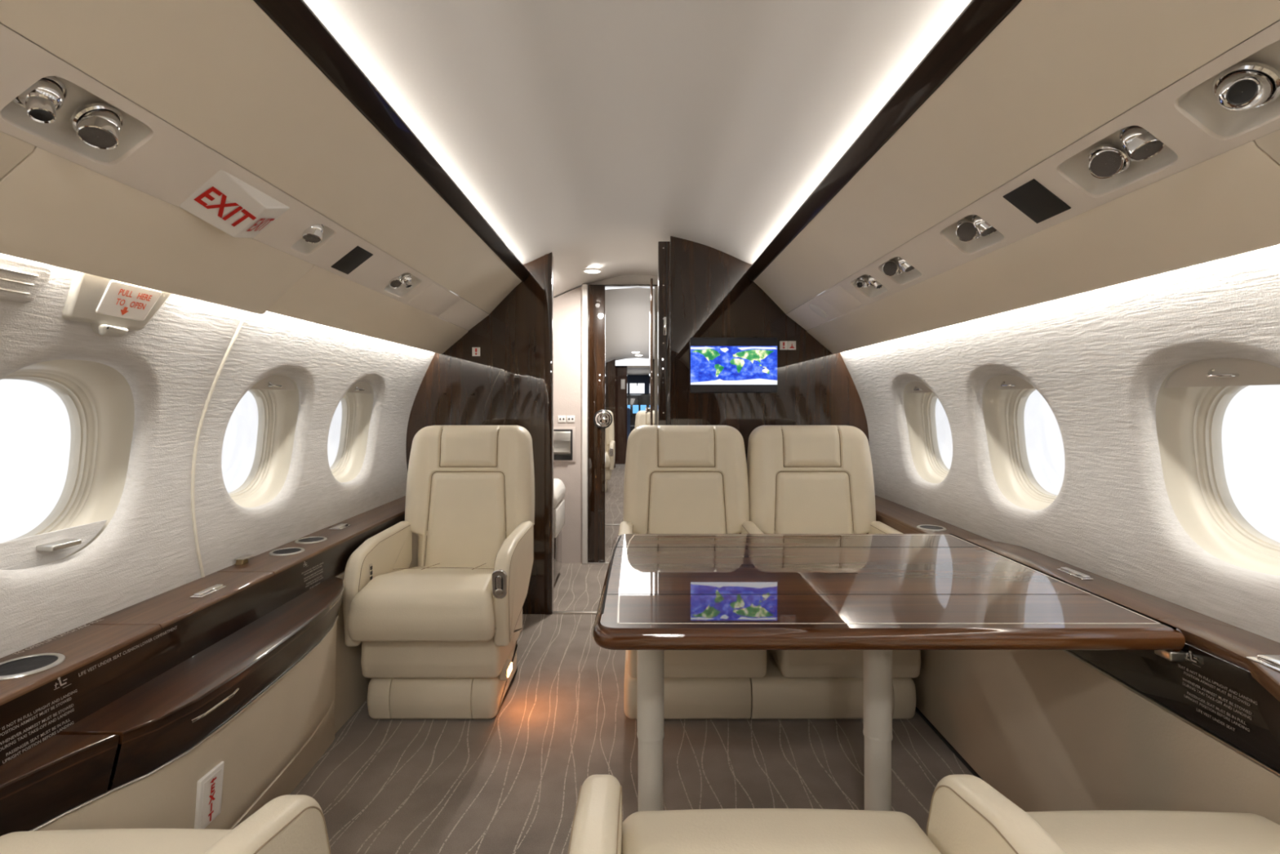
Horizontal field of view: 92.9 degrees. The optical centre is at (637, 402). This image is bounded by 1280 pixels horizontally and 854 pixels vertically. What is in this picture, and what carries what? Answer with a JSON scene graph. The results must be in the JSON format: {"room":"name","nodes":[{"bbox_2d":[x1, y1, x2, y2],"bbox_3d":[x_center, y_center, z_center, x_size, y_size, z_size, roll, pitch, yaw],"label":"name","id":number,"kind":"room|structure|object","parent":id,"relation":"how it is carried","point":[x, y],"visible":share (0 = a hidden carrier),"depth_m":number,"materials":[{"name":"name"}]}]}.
{"room":"aircraft cabin","nodes":[
{"label":"aircraft cabin","id":0,"kind":"room"},
{"bbox_2d":[0,254,435,791],"bbox_3d":[-1.071,0.375,0.313,0.217,1.410,5.426,0,0,0],"label":"wall","id":1,"kind":"structure","parent":0,"point":[170,366],"depth_m":1.51,"materials":[{"name":"fabric"}]},
{"bbox_2d":[0,253,53,302],"bbox_3d":[-1.022,-0.202,0.874,0.046,0.067,0.348,0,0,0],"label":"air vent","id":2,"kind":"object","parent":1,"relation":"attached to","point":[21,280],"visible":0.99,"depth_m":1.00,"materials":[{"name":"plastic"}]},
{"bbox_2d":[0,359,134,569],"bbox_3d":[-1.181,0.118,1.208,0.202,0.458,0.441,0,0,0],"label":"window","id":3,"kind":"structure","parent":1,"relation":"in","point":[98,400],"depth_m":1.35,"materials":[{"name":"beige plastic"}]},
{"bbox_2d":[0,520,106,569],"bbox_3d":[-1.189,0.293,1.208,0.010,0.060,0.308,0,0,0],"label":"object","id":4,"kind":"object","parent":3,"relation":"attached to","point":[28,552],"depth_m":1.21,"materials":[{"name":"plastic"}]},
{"bbox_2d":[62,271,171,337],"bbox_3d":[-1.023,-0.197,1.199,0.077,0.131,0.224,0,0,0],"label":"cover","id":5,"kind":"object","parent":1,"relation":"attached to","point":[112,308],"visible":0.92,"depth_m":1.18,"materials":[{"name":"beige plastic"}]},
{"bbox_2d":[191,311,248,577],"bbox_3d":[-1.054,0.059,1.568,0.195,0.783,0.008,0,0,0],"label":"trim","id":6,"kind":"structure","parent":1,"relation":"attached to","point":[195,449],"depth_m":1.56,"materials":[{"name":"beige plastic"}]},
{"bbox_2d":[228,375,298,507],"bbox_3d":[-1.181,0.118,1.885,0.202,0.458,0.429,0,0,0],"label":"window","id":7,"kind":"structure","parent":1,"relation":"in","point":[276,397],"depth_m":2.03,"materials":[{"name":"beige plastic"}]},
{"bbox_2d":[249,375,295,390],"bbox_3d":[-1.131,-0.063,1.885,0.025,0.046,0.277,0,0,0],"label":"shade","id":8,"kind":"object","parent":7,"relation":"attached to","point":[272,382],"depth_m":1.89,"materials":[{"name":"beige plastic"}]},
{"bbox_2d":[329,381,373,482],"bbox_3d":[-1.181,0.118,2.460,0.202,0.458,0.429,0,0,0],"label":"window","id":9,"kind":"structure","parent":1,"relation":"in","point":[357,403],"depth_m":2.61,"materials":[{"name":"beige plastic"}]},
{"bbox_2d":[346,381,371,393],"bbox_3d":[-1.131,-0.063,2.460,0.025,0.046,0.277,0,0,0],"label":"shade","id":10,"kind":"object","parent":9,"relation":"attached to","point":[359,387],"depth_m":2.48,"materials":[{"name":"beige plastic"}]},
{"bbox_2d":[553,275,657,563],"bbox_3d":[-0.190,0.102,4.018,1.180,1.896,0.075,0,0,0],"label":"wall","id":11,"kind":"structure","parent":0,"point":[567,307],"depth_m":3.98,"materials":[{"name":"paint"}]},
{"bbox_2d":[557,415,565,422],"bbox_3d":[-0.495,0.107,3.976,0.052,0.044,0.008,0,0,0],"label":"outlet plate","id":12,"kind":"object","parent":11,"relation":"attached to","point":[560,418],"visible":1,"depth_m":3.97,"materials":[{"name":"white plastic"}]},
{"bbox_2d":[553,426,575,462],"bbox_3d":[-0.527,0.275,3.955,0.245,0.230,0.050,0,0,0],"label":"holder","id":13,"kind":"object","parent":11,"relation":"attached to","point":[564,437],"visible":0.56,"depth_m":3.95,"materials":[{"name":"metal"}]},
{"bbox_2d":[566,415,574,422],"bbox_3d":[-0.437,0.107,3.976,0.052,0.044,0.008,0,0,0],"label":"outlet plate","id":14,"kind":"object","parent":11,"relation":"attached to","point":[569,418],"visible":1,"depth_m":3.97,"materials":[{"name":"white plastic"}]},
{"bbox_2d":[582,284,587,564],"bbox_3d":[-0.344,0.139,3.990,0.036,1.822,0.080,0,0,0],"label":"trim","id":15,"kind":"structure","parent":11,"relation":"attached to","point":[584,286],"depth_m":3.95,"materials":[{"name":"white plastic"}]},
{"bbox_2d":[586,562,608,564],"bbox_3d":[-0.113,1.046,3.964,0.445,0.008,0.018,0,0,0],"label":"trim","id":16,"kind":"structure","parent":11,"relation":"attached to","point":[588,562],"depth_m":3.96,"materials":[{"name":"silver metal"}]},
{"bbox_2d":[587,278,657,562],"bbox_3d":[0.018,0.137,3.835,0.685,1.826,0.430,0,0,0],"label":"door","id":17,"kind":"structure","parent":11,"relation":"in","point":[598,419],"depth_m":3.98,"materials":[{"name":"brown wood"}]},
{"bbox_2d":[605,359,615,467],"bbox_3d":[-0.740,0.175,9.825,0.760,1.750,0.050,0,0,0],"label":"wall","id":18,"kind":"structure","parent":0,"point":[610,366],"depth_m":9.80,"materials":[{"name":"brown wood"}]},
{"bbox_2d":[615,365,627,463],"bbox_3d":[-0.290,0.210,10.700,0.220,1.680,0.600,0,0,0],"label":"wall","id":19,"kind":"structure","parent":0,"point":[621,395],"depth_m":10.40,"materials":[{"name":"brown wood"}]},
{"bbox_2d":[621,378,625,389],"bbox_3d":[-0.250,-0.315,10.393,0.070,0.170,0.011,0,0,0],"label":"notice","id":20,"kind":"object","parent":19,"relation":"attached to","point":[623,380],"visible":1,"depth_m":10.39,"materials":[{"name":"white plastic"}]},
{"bbox_2d":[605,287,654,362],"bbox_3d":[0.000,0.142,7.230,2.280,1.815,6.380,0,0,0],"label":"ceiling","id":21,"kind":"structure","parent":0,"point":[627,309],"depth_m":5.84,"materials":[{"name":"grey"}]},
{"bbox_2d":[289,463,973,853],"bbox_3d":[0.000,1.070,4.075,2.300,0.040,13.050,0,0,0],"label":"floor","id":22,"kind":"structure","parent":0,"point":[508,782],"depth_m":1.77,"materials":[{"name":"carpet"}]},
{"bbox_2d":[0,794,330,853],"bbox_3d":[-0.676,0.644,0.394,0.534,0.804,0.968,0,0,0],"label":"seat","id":23,"kind":"object","parent":22,"relation":"on","point":[287,824],"visible":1,"depth_m":0.78,"materials":[{"name":"leather"}]},
{"bbox_2d":[0,828,231,853],"bbox_3d":[-0.676,0.661,0.616,0.461,0.178,0.523,0,0,0],"label":"seat cushion","id":24,"kind":"object","parent":23,"relation":"on","point":[91,841],"depth_m":0.81,"materials":[{"name":"leather"}]},
{"bbox_2d":[0,495,417,835],"bbox_3d":[-0.966,0.750,0.308,0.337,0.600,5.416,0,0,0],"label":"ledge","id":25,"kind":"object","parent":22,"relation":"on","point":[205,692],"visible":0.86,"depth_m":1.22,"materials":[{"name":"brown wood"}]},
{"bbox_2d":[0,653,65,679],"bbox_3d":[-1.046,0.448,1.036,0.104,0.004,0.104,0,0,0],"label":"cup holder","id":26,"kind":"object","parent":25,"relation":"on","point":[35,663],"visible":1,"depth_m":1.04,"materials":[{"name":"silver metal"}]},
{"bbox_2d":[0,676,77,763],"bbox_3d":[-0.959,0.507,0.972,0.011,0.098,0.140,0,0,0],"label":"placard","id":27,"kind":"object","parent":25,"relation":"attached to","point":[59,677],"visible":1,"depth_m":0.97,"materials":[{"name":"grey paint"}]},
{"bbox_2d":[13,618,103,653],"bbox_3d":[-1.108,0.448,1.170,0.008,0.001,0.178,0,0,0],"label":"notice","id":28,"kind":"object","parent":25,"relation":"on","point":[103,619],"visible":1,"depth_m":1.16,"materials":[{"name":"grey paint"}]},
{"bbox_2d":[80,625,177,675],"bbox_3d":[-0.963,0.470,1.160,0.001,0.006,0.224,0,0,0],"label":"notice","id":29,"kind":"object","parent":25,"relation":"on","point":[158,635],"visible":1,"depth_m":1.16,"materials":[{"name":"grey paint"}]},
{"bbox_2d":[190,584,226,597],"bbox_3d":[-1.018,0.446,1.443,0.028,0.008,0.085,0,0,0],"label":"control panel","id":30,"kind":"object","parent":25,"relation":"on","point":[215,588],"visible":1,"depth_m":1.43,"materials":[{"name":"silver metal"}]},
{"bbox_2d":[194,760,224,828],"bbox_3d":[-0.833,0.768,1.183,0.016,0.104,0.066,0,0,0],"label":"placard","id":31,"kind":"object","parent":25,"relation":"on","point":[209,787],"visible":0.87,"depth_m":1.18,"materials":[{"name":"white plastic"}]},
{"bbox_2d":[234,554,255,564],"bbox_3d":[-1.107,0.442,1.714,0.026,0.016,0.052,0,0,0],"label":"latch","id":32,"kind":"object","parent":25,"relation":"on","point":[243,559],"visible":1,"depth_m":1.70,"materials":[{"name":"brown metal"}]},
{"bbox_2d":[268,546,304,555],"bbox_3d":[-1.056,0.448,1.832,0.094,0.004,0.094,0,0,0],"label":"cup holder","id":33,"kind":"object","parent":25,"relation":"on","point":[291,550],"visible":1,"depth_m":1.83,"materials":[{"name":"silver metal"}]},
{"bbox_2d":[294,536,327,543],"bbox_3d":[-1.066,0.448,1.985,0.094,0.004,0.094,0,0,0],"label":"cup holder","id":34,"kind":"object","parent":25,"relation":"on","point":[311,539],"visible":1,"depth_m":1.98,"materials":[{"name":"silver metal"}]},
{"bbox_2d":[302,560,323,589],"bbox_3d":[-0.960,0.501,1.800,0.010,0.085,0.120,0,0,0],"label":"placard","id":35,"kind":"object","parent":25,"relation":"attached to","point":[304,561],"visible":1,"depth_m":1.78,"materials":[{"name":"grey"}]},
{"bbox_2d":[328,523,351,529],"bbox_3d":[-1.072,0.446,2.190,0.045,0.008,0.075,0,0,0],"label":"control panel","id":36,"kind":"object","parent":25,"relation":"on","point":[341,526],"visible":1,"depth_m":2.17,"materials":[{"name":"silver metal"}]},
{"bbox_2d":[342,425,534,719],"bbox_3d":[-0.678,0.571,2.225,0.534,0.951,0.694,0,0,0],"label":"seat","id":37,"kind":"object","parent":22,"relation":"on","point":[438,637],"visible":0.99,"depth_m":2.01,"materials":[{"name":"leather"}]},
{"bbox_2d":[346,566,496,641],"bbox_3d":[-0.678,0.661,2.139,0.461,0.178,0.523,0,0,0],"label":"seat cushion","id":38,"kind":"object","parent":37,"relation":"on","point":[384,603],"depth_m":1.89,"materials":[{"name":"leather"}]},
{"bbox_2d":[499,658,512,680],"bbox_3d":[-0.450,0.912,2.078,0.030,0.045,0.075,0,0,0],"label":"floor light","id":39,"kind":"object","parent":37,"relation":"attached to","point":[507,666],"depth_m":2.05,"materials":[{"name":"white"}]},
{"bbox_2d":[553,478,565,583],"bbox_3d":[-0.612,0.748,3.550,0.337,0.565,0.440,0,0,0],"label":"seat","id":40,"kind":"object","parent":22,"relation":"on","point":[559,489],"visible":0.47,"depth_m":3.50,"materials":[{"name":"white leather"}]},
{"bbox_2d":[553,478,565,508],"bbox_3d":[-0.612,0.527,3.550,0.337,0.125,0.440,0,0,0],"label":"cushion","id":41,"kind":"object","parent":40,"relation":"on","point":[559,489],"depth_m":3.52,"materials":[{"name":"white leather"}]},
{"bbox_2d":[605,409,614,491],"bbox_3d":[-0.545,0.571,7.325,0.534,0.951,0.694,0,0,0],"label":"seat","id":42,"kind":"object","parent":22,"relation":"on","point":[610,442],"visible":0.22,"depth_m":7.13,"materials":[{"name":"beige leather"}]},
{"bbox_2d":[605,451,610,467],"bbox_3d":[-0.545,0.661,7.239,0.461,0.178,0.523,0,0,0],"label":"seat cushion","id":43,"kind":"object","parent":42,"relation":"on","point":[607,453],"depth_m":6.99,"materials":[{"name":"leather"}]},
{"bbox_2d":[634,410,654,428],"bbox_3d":[0.215,0.571,6.925,0.534,0.951,0.694,0,0,0],"label":"seat","id":44,"kind":"object","parent":22,"relation":"on","point":[642,418],"visible":0.06,"depth_m":7.13,"materials":[{"name":"beige leather"}]},
{"bbox_2d":[617,425,766,719],"bbox_3d":[0.196,0.571,2.225,0.534,0.951,0.694,0,0,0],"label":"seat","id":45,"kind":"object","parent":22,"relation":"on","point":[679,479],"visible":0.59,"depth_m":2.40,"materials":[{"name":"leather"}]},
{"bbox_2d":[567,773,1067,853],"bbox_3d":[0.192,0.644,0.436,0.534,0.804,0.968,0,0,0],"label":"seat","id":46,"kind":"object","parent":22,"relation":"on","point":[967,815],"visible":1,"depth_m":0.79,"materials":[{"name":"leather"}]},
{"bbox_2d":[621,808,941,853],"bbox_3d":[0.192,0.661,0.658,0.461,0.178,0.523,0,0,0],"label":"seat cushion","id":47,"kind":"object","parent":46,"relation":"on","point":[725,830],"depth_m":0.82,"materials":[{"name":"leather"}]},
{"bbox_2d":[746,425,920,719],"bbox_3d":[0.671,0.571,2.225,0.591,0.951,0.694,0,0,0],"label":"seat","id":48,"kind":"object","parent":22,"relation":"on","point":[802,479],"visible":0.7,"depth_m":2.40,"materials":[{"name":"leather"}]},
{"bbox_2d":[592,533,1185,811],"bbox_3d":[0.437,0.722,1.448,1.036,0.656,0.793,0,0,0],"label":"table","id":49,"kind":"object","parent":22,"relation":"on","point":[877,594],"visible":0.94,"depth_m":1.28,"materials":[{"name":"brown wood"}]},
{"bbox_2d":[866,494,1279,824],"bbox_3d":[1.011,0.725,0.308,0.254,0.650,5.416,0,0,0],"label":"ledge","id":50,"kind":"object","parent":22,"relation":"on","point":[1047,730],"visible":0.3,"depth_m":1.23,"materials":[{"name":"brown wood"}]},
{"bbox_2d":[916,524,946,530],"bbox_3d":[1.022,0.435,2.115,0.094,0.004,0.094,0,0,0],"label":"cup holder","id":51,"kind":"object","parent":50,"relation":"on","point":[930,527],"visible":1,"depth_m":2.12,"materials":[{"name":"silver metal"}]},
{"bbox_2d":[1057,566,1093,579],"bbox_3d":[1.028,0.401,1.430,0.026,0.008,0.085,0,0,0],"label":"ledge latch","id":52,"kind":"object","parent":50,"relation":"on","point":[1068,571],"visible":1,"depth_m":1.42,"materials":[{"name":"silver metal"}]},
{"bbox_2d":[1177,650,1257,731],"bbox_3d":[0.950,0.475,1.000,0.001,0.097,0.136,0,0,0],"label":"placard","id":53,"kind":"object","parent":50,"relation":"attached to","point":[1199,675],"visible":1,"depth_m":1.00,"materials":[{"name":"grey paint"}]},
{"bbox_2d":[1245,654,1279,671],"bbox_3d":[0.985,0.398,0.905,0.060,0.008,0.100,0,0,0],"label":"ledge latch","id":54,"kind":"object","parent":50,"relation":"on","point":[1273,661],"visible":1,"depth_m":0.94,"materials":[{"name":"silver metal"}]},
{"bbox_2d":[1025,809,1279,853],"bbox_3d":[0.709,0.644,0.432,0.520,0.804,0.968,0,0,0],"label":"seat","id":55,"kind":"object","parent":22,"relation":"on","point":[1086,831],"visible":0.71,"depth_m":0.82,"materials":[{"name":"leather"}]},
{"bbox_2d":[615,365,648,374],"bbox_3d":[0.000,-0.615,11.850,1.400,0.030,2.900,0,0,0],"label":"ceiling","id":56,"kind":"structure","parent":0,"point":[632,370],"depth_m":11.28,"materials":[{"name":"beige"}]},
{"bbox_2d":[303,0,971,297],"bbox_3d":[0.000,-0.716,0.840,1.380,0.252,6.480,0,0,0],"label":"ceiling","id":57,"kind":"structure","parent":0,"point":[564,123],"depth_m":1.57,"materials":[{"name":"grey paint"}]},
{"bbox_2d":[0,0,521,354],"bbox_3d":[-0.797,-0.464,0.308,0.446,0.472,5.416,0,0,0],"label":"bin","id":58,"kind":"object","parent":57,"relation":"attached to","point":[223,73],"visible":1,"depth_m":1.10,"materials":[{"name":"beige plastic"}]},
{"bbox_2d":[0,23,488,330],"bbox_3d":[-0.786,-0.402,0.308,0.103,0.091,5.416,0,0,0],"label":"panel","id":59,"kind":"object","parent":58,"relation":"attached to","point":[162,162],"visible":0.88,"depth_m":0.99,"materials":[{"name":"white plastic"}]},
{"bbox_2d":[12,75,66,123],"bbox_3d":[-0.796,-0.403,0.807,0.052,0.064,0.062,0,0,0],"label":"air nozzle","id":60,"kind":"object","parent":59,"relation":"attached to","point":[41,100],"visible":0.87,"depth_m":0.80,"materials":[{"name":"silver metal"}]},
{"bbox_2d":[30,109,53,120],"bbox_3d":[-0.783,-0.378,0.799,0.021,0.009,0.022,0,0,0],"label":"outlet","id":61,"kind":"object","parent":60,"relation":"attached to","point":[35,114],"depth_m":0.80,"materials":[{"name":"black"}]},
{"bbox_2d":[70,102,124,149],"bbox_3d":[-0.793,-0.406,0.895,0.057,0.060,0.064,0,0,0],"label":"reading lamp","id":62,"kind":"object","parent":59,"relation":"attached to","point":[97,125],"visible":1,"depth_m":0.88,"materials":[{"name":"silver metal"}]},
{"bbox_2d":[179,169,289,238],"bbox_3d":[-0.789,-0.378,1.212,0.094,0.089,0.223,0,0,0],"label":"exit sign","id":63,"kind":"object","parent":59,"relation":"attached to","point":[226,202],"visible":1,"depth_m":1.17,"materials":[{"name":"white plastic"}]},
{"bbox_2d":[302,223,324,243],"bbox_3d":[-0.774,-0.408,1.446,0.049,0.054,0.058,0,0,0],"label":"reading lamp","id":64,"kind":"object","parent":59,"relation":"attached to","point":[313,234],"visible":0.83,"depth_m":1.43,"materials":[{"name":"silver metal"}]},
{"bbox_2d":[330,245,373,274],"bbox_3d":[-0.789,-0.393,1.685,0.074,0.058,0.095,0,0,0],"label":"speaker grille","id":65,"kind":"object","parent":59,"relation":"attached to","point":[357,255],"visible":1,"depth_m":1.68,"materials":[{"name":"black"}]},
{"bbox_2d":[389,275,401,288],"bbox_3d":[-0.787,-0.396,1.972,0.049,0.050,0.053,0,0,0],"label":"reading lamp","id":66,"kind":"object","parent":59,"relation":"attached to","point":[395,282],"visible":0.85,"depth_m":1.96,"materials":[{"name":"silver metal"}]},
{"bbox_2d":[400,273,412,288],"bbox_3d":[-0.774,-0.406,2.029,0.044,0.050,0.047,0,0,0],"label":"air nozzle","id":67,"kind":"object","parent":59,"relation":"attached to","point":[406,278],"visible":0.86,"depth_m":2.02,"materials":[{"name":"silver metal"}]},
{"bbox_2d":[408,283,460,315],"bbox_3d":[-0.786,-0.397,2.370,0.091,0.071,0.340,0,0,0],"label":"lid","id":68,"kind":"object","parent":59,"relation":"attached to","point":[434,300],"visible":1,"depth_m":2.35,"materials":[{"name":"beige plastic"}]},
{"bbox_2d":[253,0,529,281],"bbox_3d":[-0.555,-0.624,0.308,0.046,0.047,5.416,0,0,0],"label":"trim","id":69,"kind":"structure","parent":57,"relation":"attached to","point":[295,18],"depth_m":1.26,"materials":[{"name":"brown wood"}]},
{"bbox_2d":[582,267,602,273],"bbox_3d":[-0.270,-0.784,3.620,0.120,0.012,0.120,0,0,0],"label":"recessed light","id":70,"kind":"object","parent":57,"relation":"in","point":[588,270],"visible":1,"depth_m":3.61,"materials":[{"name":"white plastic"}]},
{"bbox_2d":[745,0,1022,281],"bbox_3d":[0.555,-0.624,0.308,0.046,0.047,5.416,0,0,0],"label":"trim","id":71,"kind":"structure","parent":57,"relation":"attached to","point":[980,18],"depth_m":1.26,"materials":[{"name":"brown wood"}]},
{"bbox_2d":[753,0,1279,354],"bbox_3d":[0.797,-0.470,0.308,0.446,0.460,5.416,0,0,0],"label":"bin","id":72,"kind":"object","parent":57,"relation":"attached to","point":[1051,73],"visible":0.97,"depth_m":1.10,"materials":[{"name":"beige plastic"}]},
{"bbox_2d":[786,21,1279,330],"bbox_3d":[0.786,-0.402,0.308,0.103,0.091,5.416,0,0,0],"label":"panel","id":73,"kind":"object","parent":72,"relation":"attached to","point":[1191,128],"visible":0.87,"depth_m":1.05,"materials":[{"name":"white plastic"}]},
{"bbox_2d":[856,275,870,288],"bbox_3d":[0.784,-0.418,2.112,0.046,0.046,0.061,0,0,21],"label":"air nozzle","id":74,"kind":"object","parent":73,"relation":"attached to","point":[862,282],"visible":0.92,"depth_m":2.10,"materials":[{"name":"silver metal"}]},
{"bbox_2d":[857,282,862,287],"bbox_3d":[0.765,-0.406,2.095,0.020,0.018,0.008,0,0,38],"label":"outlet","id":75,"kind":"object","parent":74,"relation":"attached to","point":[859,284],"depth_m":2.10,"materials":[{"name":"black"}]},
{"bbox_2d":[867,275,882,288],"bbox_3d":[0.795,-0.405,2.034,0.045,0.055,0.054,0,0,0],"label":"air nozzle","id":76,"kind":"object","parent":73,"relation":"attached to","point":[872,281],"visible":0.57,"depth_m":2.02,"materials":[{"name":"silver metal"}]},
{"bbox_2d":[882,259,902,276],"bbox_3d":[0.789,-0.414,1.877,0.056,0.054,0.066,0,0,30],"label":"reading lamp","id":77,"kind":"object","parent":73,"relation":"attached to","point":[891,268],"visible":0.9,"depth_m":1.86,"materials":[{"name":"silver metal"}]},
{"bbox_2d":[897,256,915,272],"bbox_3d":[0.793,-0.410,1.786,0.050,0.054,0.056,0,0,0],"label":"reading lamp","id":78,"kind":"object","parent":73,"relation":"attached to","point":[906,267],"visible":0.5,"depth_m":1.78,"materials":[{"name":"silver metal"}]},
{"bbox_2d":[955,218,980,241],"bbox_3d":[0.793,-0.410,1.452,0.056,0.057,0.067,0,0,30],"label":"reading lamp","id":79,"kind":"object","parent":73,"relation":"attached to","point":[965,231],"visible":0.77,"depth_m":1.44,"materials":[{"name":"silver metal"}]},
{"bbox_2d":[972,214,996,236],"bbox_3d":[0.794,-0.408,1.389,0.050,0.056,0.059,0,0,0],"label":"reading lamp","id":80,"kind":"object","parent":73,"relation":"attached to","point":[984,228],"visible":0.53,"depth_m":1.38,"materials":[{"name":"silver metal"}]},
{"bbox_2d":[1003,178,1071,223],"bbox_3d":[0.786,-0.396,1.201,0.072,0.057,0.098,0,0,0],"label":"speaker grille","id":81,"kind":"object","parent":73,"relation":"attached to","point":[1038,203],"visible":1,"depth_m":1.20,"materials":[{"name":"black"}]},
{"bbox_2d":[1088,143,1131,178],"bbox_3d":[0.796,-0.405,1.026,0.057,0.059,0.068,0,0,35],"label":"reading lamp","id":82,"kind":"object","parent":73,"relation":"attached to","point":[1106,161],"visible":0.99,"depth_m":1.01,"materials":[{"name":"silver metal"}]},
{"bbox_2d":[1119,125,1164,161],"bbox_3d":[0.790,-0.410,0.953,0.051,0.058,0.062,0,0,0],"label":"reading lamp","id":83,"kind":"object","parent":73,"relation":"attached to","point":[1139,144],"visible":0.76,"depth_m":0.94,"materials":[{"name":"silver metal"}]},
{"bbox_2d":[1212,62,1279,111],"bbox_3d":[0.789,-0.408,0.793,0.073,0.062,0.075,0,0,0],"label":"air nozzle","id":84,"kind":"object","parent":73,"relation":"attached to","point":[1259,83],"visible":1,"depth_m":0.77,"materials":[{"name":"silver metal"}]},
{"bbox_2d":[1227,80,1256,103],"bbox_3d":[0.765,-0.393,0.770,0.011,0.024,0.026,0,0,-43],"label":"outlet","id":85,"kind":"object","parent":84,"relation":"attached to","point":[1235,95],"depth_m":0.77,"materials":[{"name":"black plastic"}]},
{"bbox_2d":[405,235,869,613],"bbox_3d":[0.000,0.111,3.034,2.305,1.879,0.035,0,0,0],"label":"wall","id":86,"kind":"structure","parent":0,"point":[712,295],"depth_m":3.02,"materials":[{"name":"brown wood"}]},
{"bbox_2d":[471,346,479,355],"bbox_3d":[-0.800,-0.252,3.014,0.040,0.044,0.005,0,0,0],"label":"sign","id":87,"kind":"object","parent":86,"relation":"attached to","point":[475,350],"visible":1,"depth_m":3.01,"materials":[{"name":"white plastic"}]},
{"bbox_2d":[544,253,553,614],"bbox_3d":[-0.443,0.157,3.044,0.038,1.787,0.064,0,0,0],"label":"trim","id":88,"kind":"structure","parent":86,"relation":"attached to","point":[548,258],"depth_m":3.01,"materials":[{"name":"brown wood"}]},
{"bbox_2d":[552,611,596,613],"bbox_3d":[-0.161,1.046,3.030,0.526,0.008,0.018,0,0,0],"label":"trim","id":89,"kind":"structure","parent":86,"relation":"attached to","point":[553,612],"depth_m":3.02,"materials":[{"name":"silver metal"}]},
{"bbox_2d":[657,241,670,425],"bbox_3d":[0.131,0.129,3.023,0.058,1.842,0.086,0,0,0],"label":"door","id":90,"kind":"structure","parent":86,"relation":"in","point":[664,247],"depth_m":2.99,"materials":[{"name":"brown wood"}]},
{"bbox_2d":[689,337,777,392],"bbox_3d":[0.472,-0.183,2.995,0.428,0.272,0.042,0,0,0],"label":"monitor","id":91,"kind":"object","parent":86,"relation":"attached to","point":[717,364],"visible":1,"depth_m":2.97,"materials":[{"name":"black"}]},
{"bbox_2d":[779,341,787,350],"bbox_3d":[0.724,-0.283,3.014,0.040,0.044,0.005,0,0,0],"label":"sign","id":92,"kind":"object","parent":86,"relation":"attached to","point":[783,344],"visible":1,"depth_m":3.01,"materials":[{"name":"white plastic"}]},
{"bbox_2d":[787,341,795,350],"bbox_3d":[0.765,-0.283,3.014,0.040,0.044,0.005,0,0,0],"label":"sign","id":93,"kind":"object","parent":86,"relation":"attached to","point":[791,344],"visible":1,"depth_m":3.01,"materials":[{"name":"white plastic"}]},
{"bbox_2d":[627,374,648,393],"bbox_3d":[0.000,0.215,13.215,1.400,1.670,0.050,0,0,0],"label":"wall","id":94,"kind":"structure","parent":0,"point":[637,379],"depth_m":13.20,"materials":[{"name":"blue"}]},
{"bbox_2d":[648,358,654,410],"bbox_3d":[0.650,0.075,10.375,0.900,1.950,0.050,0,0,0],"label":"wall","id":95,"kind":"structure","parent":0,"point":[649,358],"depth_m":10.35,"materials":[{"name":"brown wood"}]},
{"bbox_2d":[840,244,1279,642],"bbox_3d":[1.071,0.375,0.313,0.217,1.410,5.426,0,0,0],"label":"wall","id":96,"kind":"structure","parent":0,"point":[1100,359],"depth_m":1.46,"materials":[{"name":"fabric"}]},
{"bbox_2d":[903,381,949,483],"bbox_3d":[1.181,0.118,2.435,0.202,0.458,0.452,0,0,0],"label":"window","id":97,"kind":"structure","parent":96,"relation":"in","point":[919,400],"depth_m":2.59,"materials":[{"name":"beige plastic"}]},
{"bbox_2d":[905,381,932,393],"bbox_3d":[1.131,-0.063,2.435,0.025,0.046,0.292,0,0,0],"label":"shade","id":98,"kind":"object","parent":97,"relation":"attached to","point":[914,386],"depth_m":2.45,"materials":[{"name":"beige plastic"}]},
{"bbox_2d":[982,374,1057,510],"bbox_3d":[1.181,0.118,1.845,0.202,0.458,0.438,0,0,0],"label":"window","id":99,"kind":"structure","parent":96,"relation":"in","point":[1004,397],"depth_m":2.00,"materials":[{"name":"beige plastic"}]},
{"bbox_2d":[985,374,1035,390],"bbox_3d":[1.131,-0.063,1.845,0.025,0.046,0.283,0,0,0],"label":"shade","id":100,"kind":"object","parent":99,"relation":"attached to","point":[1000,382],"depth_m":1.85,"materials":[{"name":"beige plastic"}]},
{"bbox_2d":[1155,357,1279,575],"bbox_3d":[1.181,0.118,1.168,0.202,0.458,0.441,0,0,0],"label":"window","id":101,"kind":"structure","parent":96,"relation":"in","point":[1193,400],"depth_m":1.31,"materials":[{"name":"beige plastic"}]},
{"bbox_2d":[1163,357,1279,387],"bbox_3d":[1.132,-0.059,1.168,0.028,0.054,0.300,0,0,0],"label":"shade","id":102,"kind":"object","parent":101,"relation":"attached to","point":[1228,371],"depth_m":1.17,"materials":[{"name":"beige plastic"}]},
{"bbox_3d":[0.315,0.215,11.850,0.030,1.670,2.900,0,0,0],"label":"wall","id":103,"kind":"structure","parent":0,"visible":0},
{"bbox_2d":[627,393,648,432],"bbox_3d":[-0.160,0.435,12.722,0.880,1.230,0.356,0,0,0],"label":"panel","id":104,"kind":"object","parent":103,"relation":"attached to","point":[637,402],"visible":0.31,"depth_m":12.55,"materials":[{"name":"black"}]},
{"label":"outside","id":105,"kind":"structure","parent":0,"visible":0},
{"bbox_2d":[627,407,630,437],"bbox_3d":[-0.270,0.575,11.870,0.260,0.950,0.460,0,0,0],"label":"seat","id":106,"kind":"object","parent":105,"point":[628,409],"visible":0.06,"depth_m":11.64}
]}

